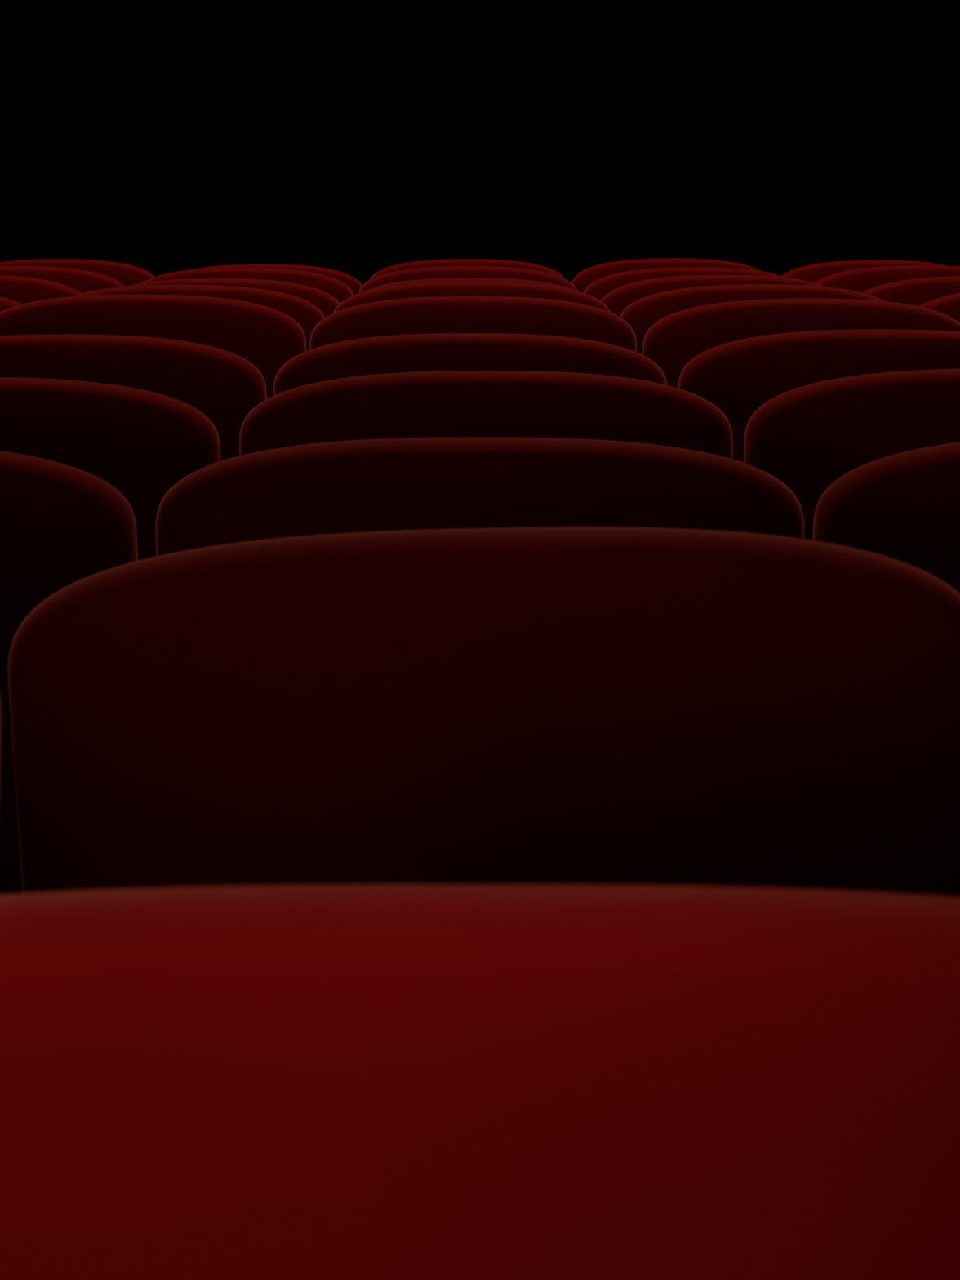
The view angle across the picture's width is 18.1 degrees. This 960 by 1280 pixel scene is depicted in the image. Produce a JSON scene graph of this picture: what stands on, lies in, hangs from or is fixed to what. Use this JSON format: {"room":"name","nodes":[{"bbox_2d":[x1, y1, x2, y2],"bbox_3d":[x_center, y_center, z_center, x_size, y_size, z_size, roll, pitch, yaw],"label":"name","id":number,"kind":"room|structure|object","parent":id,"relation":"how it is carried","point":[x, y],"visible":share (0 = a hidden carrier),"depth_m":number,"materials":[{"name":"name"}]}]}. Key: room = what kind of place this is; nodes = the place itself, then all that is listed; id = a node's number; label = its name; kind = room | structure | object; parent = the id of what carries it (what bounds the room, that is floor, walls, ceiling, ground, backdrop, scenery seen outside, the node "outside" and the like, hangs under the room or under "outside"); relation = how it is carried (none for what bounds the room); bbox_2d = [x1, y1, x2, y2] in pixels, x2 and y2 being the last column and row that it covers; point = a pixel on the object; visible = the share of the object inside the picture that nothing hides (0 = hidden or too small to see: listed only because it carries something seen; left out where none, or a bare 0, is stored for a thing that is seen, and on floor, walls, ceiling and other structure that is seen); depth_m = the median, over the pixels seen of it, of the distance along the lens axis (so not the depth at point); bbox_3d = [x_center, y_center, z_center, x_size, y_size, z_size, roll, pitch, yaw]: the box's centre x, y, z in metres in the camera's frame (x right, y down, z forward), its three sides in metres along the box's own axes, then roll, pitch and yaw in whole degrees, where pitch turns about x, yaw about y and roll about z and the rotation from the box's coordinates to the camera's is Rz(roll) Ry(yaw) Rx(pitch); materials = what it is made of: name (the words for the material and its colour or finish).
{"room":"auditorium","nodes":[
{"label":"auditorium","id":0,"kind":"room"},
{"bbox_2d":[0,0,959,285],"bbox_3d":[0.000,-3.160,12.774,8.800,4.800,0.200,0,8,0],"label":"wall","id":1,"kind":"structure","parent":0,"point":[357,139],"depth_m":12.82,"materials":[{"name":"black fabric"}]},
{"bbox_3d":[0.000,0.353,6.170,8.800,0.200,14.300,0,8,0],"label":"floor","id":2,"kind":"structure","parent":0,"visible":0},
{"bbox_2d":[0,697,1,771],"bbox_3d":[-0.582,0.379,2.053,0.599,0.964,0.636,0,8,0],"label":"seat","id":3,"kind":"object","parent":2,"relation":"on","point":[0,698],"visible":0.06,"depth_m":1.78,"materials":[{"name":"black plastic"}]},
{"bbox_2d":[0,296,21,311],"bbox_3d":[-1.181,-0.272,6.400,0.572,0.969,0.636,0,8,0],"label":"seat","id":4,"kind":"object","parent":2,"relation":"on","point":[5,303],"visible":0.08,"depth_m":6.06,"materials":[{"name":"red fabric"}]},
{"bbox_2d":[0,275,80,304],"bbox_3d":[-1.187,-0.401,7.254,0.572,0.971,0.636,0,8,0],"label":"seat","id":5,"kind":"object","parent":2,"relation":"on","point":[22,290],"visible":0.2,"depth_m":6.89,"materials":[{"name":"red fabric"}]},
{"bbox_2d":[0,266,124,293],"bbox_3d":[-1.195,-0.524,8.091,0.572,0.969,0.636,0,8,0],"label":"seat","id":6,"kind":"object","parent":2,"relation":"on","point":[83,281],"visible":0.16,"depth_m":7.72,"materials":[{"name":"red fabric"}]},
{"bbox_2d":[0,450,137,894],"bbox_3d":[-0.590,0.255,2.942,0.572,0.947,0.636,0,8,0],"label":"seat","id":7,"kind":"object","parent":2,"relation":"on","point":[62,525],"visible":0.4,"depth_m":2.60,"materials":[{"name":"red fabric"}]},
{"bbox_2d":[0,258,155,286],"bbox_3d":[-1.201,-0.644,8.892,0.572,0.969,0.636,0,8,0],"label":"seat","id":8,"kind":"object","parent":2,"relation":"on","point":[126,274],"visible":0.12,"depth_m":8.53,"materials":[{"name":"red fabric"}]},
{"bbox_2d":[0,377,220,560],"bbox_3d":[-0.588,0.129,3.775,0.572,0.950,0.636,0,8,0],"label":"seat","id":9,"kind":"object","parent":2,"relation":"on","point":[141,442],"visible":0.31,"depth_m":3.42,"materials":[{"name":"red fabric"}]},
{"bbox_2d":[0,334,266,461],"bbox_3d":[-0.597,-0.006,4.656,0.572,0.957,0.636,0,8,0],"label":"seat","id":10,"kind":"object","parent":2,"relation":"on","point":[224,386],"visible":0.24,"depth_m":4.29,"materials":[{"name":"red fabric"}]},
{"bbox_2d":[0,294,306,399],"bbox_3d":[-0.591,-0.152,5.549,0.572,0.983,0.636,0,8,0],"label":"seat","id":11,"kind":"object","parent":2,"relation":"on","point":[267,337],"visible":0.23,"depth_m":5.18,"materials":[{"name":"red fabric"}]},
{"bbox_2d":[72,284,324,351],"bbox_3d":[-0.599,-0.274,6.399,0.572,0.973,0.636,0,8,0],"label":"seat","id":12,"kind":"object","parent":2,"relation":"on","point":[308,315],"visible":0.1,"depth_m":6.04,"materials":[{"name":"red fabric"}]},
{"bbox_2d":[126,278,339,317],"bbox_3d":[-0.605,-0.396,7.255,0.572,0.962,0.636,0,8,0],"label":"seat","id":13,"kind":"object","parent":2,"relation":"on","point":[324,301],"visible":0.07,"depth_m":6.89,"materials":[{"name":"red fabric"}]},
{"bbox_2d":[143,267,353,303],"bbox_3d":[-0.613,-0.522,8.091,0.572,0.964,0.636,0,8,0],"label":"seat","id":14,"kind":"object","parent":2,"relation":"on","point":[336,288],"visible":0.18,"depth_m":7.73,"materials":[{"name":"red fabric"}]},
{"bbox_2d":[195,264,362,295],"bbox_3d":[-0.619,-0.637,8.893,0.572,0.954,0.636,0,8,0],"label":"seat","id":15,"kind":"object","parent":2,"relation":"on","point":[352,282],"visible":0.08,"depth_m":8.54,"materials":[{"name":"red fabric"}]},
{"bbox_2d":[369,258,564,279],"bbox_3d":[-0.036,-0.644,8.892,0.572,0.969,0.636,0,8,0],"label":"seat","id":16,"kind":"object","parent":2,"relation":"on","point":[452,262],"visible":0.14,"depth_m":8.53,"materials":[{"name":"red fabric"}]},
{"bbox_2d":[359,266,577,293],"bbox_3d":[-0.030,-0.524,8.091,0.572,0.969,0.636,0,8,0],"label":"seat","id":17,"kind":"object","parent":2,"relation":"on","point":[441,272],"visible":0.16,"depth_m":7.72,"materials":[{"name":"red fabric"}]},
{"bbox_2d":[362,277,575,292],"bbox_3d":[-0.022,-0.397,7.255,0.572,0.963,0.636,0,8,0],"label":"seat","id":18,"kind":"object","parent":2,"relation":"on","point":[451,279],"visible":0.07,"depth_m":6.89,"materials":[{"name":"red fabric"}]},
{"bbox_2d":[273,333,666,395],"bbox_3d":[-0.014,-0.007,4.656,0.572,0.959,0.636,0,8,0],"label":"seat","id":19,"kind":"object","parent":2,"relation":"on","point":[434,352],"visible":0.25,"depth_m":4.29,"materials":[{"name":"red fabric"}]},
{"bbox_2d":[333,281,610,313],"bbox_3d":[-0.016,-0.278,6.399,0.572,0.980,0.636,0,8,0],"label":"seat","id":20,"kind":"object","parent":2,"relation":"on","point":[435,288],"visible":0.15,"depth_m":6.03,"materials":[{"name":"red fabric"}]},
{"bbox_2d":[309,296,636,351],"bbox_3d":[-0.012,-0.151,5.549,0.572,0.980,0.636,0,8,0],"label":"seat","id":21,"kind":"object","parent":2,"relation":"on","point":[433,314],"visible":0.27,"depth_m":5.18,"materials":[{"name":"red fabric"}]},
{"bbox_2d":[0,884,959,1279],"bbox_3d":[-0.004,0.508,1.156,0.572,0.974,0.636,0,8,0],"label":"seat","id":22,"kind":"object","parent":2,"relation":"on","point":[342,1082],"visible":1,"depth_m":0.78,"materials":[{"name":"red fabric"}]},
{"bbox_2d":[155,436,804,556],"bbox_3d":[0.000,0.254,2.942,0.572,0.950,0.636,0,8,0],"label":"seat","id":23,"kind":"object","parent":2,"relation":"on","point":[447,482],"visible":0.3,"depth_m":2.58,"materials":[{"name":"red fabric"}]},
{"bbox_2d":[8,526,959,897],"bbox_3d":[0.014,0.375,2.053,0.580,0.972,0.636,0,8,0],"label":"seat","id":24,"kind":"object","parent":2,"relation":"on","point":[592,705],"visible":0.48,"depth_m":1.70,"materials":[{"name":"red fabric"}]},
{"bbox_2d":[239,370,733,458],"bbox_3d":[0.007,0.125,3.775,0.572,0.958,0.636,0,8,0],"label":"seat","id":25,"kind":"object","parent":2,"relation":"on","point":[440,403],"visible":0.23,"depth_m":3.41,"materials":[{"name":"red fabric"}]},
{"bbox_2d":[572,258,759,292],"bbox_3d":[0.546,-0.645,8.892,0.572,0.970,0.636,0,8,0],"label":"seat","id":26,"kind":"object","parent":2,"relation":"on","point":[585,277],"visible":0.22,"depth_m":8.53,"materials":[{"name":"red fabric"}]},
{"bbox_2d":[583,266,784,300],"bbox_3d":[0.552,-0.523,8.091,0.572,0.966,0.636,0,8,0],"label":"seat","id":27,"kind":"object","parent":2,"relation":"on","point":[599,288],"visible":0.16,"depth_m":7.73,"materials":[{"name":"red fabric"}]},
{"bbox_2d":[600,275,824,316],"bbox_3d":[0.560,-0.400,7.254,0.572,0.970,0.636,0,8,0],"label":"seat","id":28,"kind":"object","parent":2,"relation":"on","point":[617,300],"visible":0.12,"depth_m":6.89,"materials":[{"name":"red fabric"}]},
{"bbox_2d":[619,284,884,354],"bbox_3d":[0.567,-0.275,6.399,0.572,0.974,0.636,0,8,0],"label":"seat","id":29,"kind":"object","parent":2,"relation":"on","point":[643,313],"visible":0.17,"depth_m":6.03,"materials":[{"name":"red fabric"}]},
{"bbox_2d":[642,298,959,387],"bbox_3d":[0.571,-0.149,5.550,0.572,0.976,0.636,0,8,0],"label":"seat","id":30,"kind":"object","parent":2,"relation":"on","point":[677,338],"visible":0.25,"depth_m":5.18,"materials":[{"name":"red fabric"}]},
{"bbox_2d":[678,329,959,462],"bbox_3d":[0.574,-0.009,4.655,0.572,0.964,0.636,0,8,0],"label":"seat","id":31,"kind":"object","parent":2,"relation":"on","point":[740,376],"visible":0.2,"depth_m":4.29,"materials":[{"name":"red fabric"}]},
{"bbox_2d":[743,368,959,540],"bbox_3d":[0.593,0.124,3.775,0.572,0.960,0.636,0,8,0],"label":"seat","id":32,"kind":"object","parent":2,"relation":"on","point":[808,437],"visible":0.29,"depth_m":3.42,"materials":[{"name":"red fabric"}]},
{"bbox_2d":[782,260,946,282],"bbox_3d":[1.129,-0.642,8.892,0.572,0.966,0.636,0,8,0],"label":"seat","id":33,"kind":"object","parent":2,"relation":"on","point":[812,273],"visible":0.09,"depth_m":8.53,"materials":[{"name":"red fabric"}]},
{"bbox_2d":[813,442,959,593],"bbox_3d":[0.581,0.252,2.941,0.572,0.954,0.636,0,8,0],"label":"seat","id":34,"kind":"object","parent":2,"relation":"on","point":[904,507],"visible":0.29,"depth_m":2.60,"materials":[{"name":"red fabric"}]},
{"bbox_2d":[814,265,959,293],"bbox_3d":[1.135,-0.525,8.091,0.572,0.970,0.636,0,8,0],"label":"seat","id":35,"kind":"object","parent":2,"relation":"on","point":[860,280],"visible":0.17,"depth_m":7.72,"materials":[{"name":"red fabric"}]},
{"bbox_2d":[862,275,959,306],"bbox_3d":[1.143,-0.399,7.254,0.572,0.967,0.636,0,8,0],"label":"seat","id":36,"kind":"object","parent":2,"relation":"on","point":[916,291],"visible":0.21,"depth_m":6.89,"materials":[{"name":"red fabric"}]},
{"bbox_2d":[920,293,959,323],"bbox_3d":[1.149,-0.272,6.400,0.572,0.969,0.636,0,8,0],"label":"seat","id":37,"kind":"object","parent":2,"relation":"on","point":[949,305],"visible":0.07,"depth_m":6.05,"materials":[{"name":"red fabric"}]}
]}

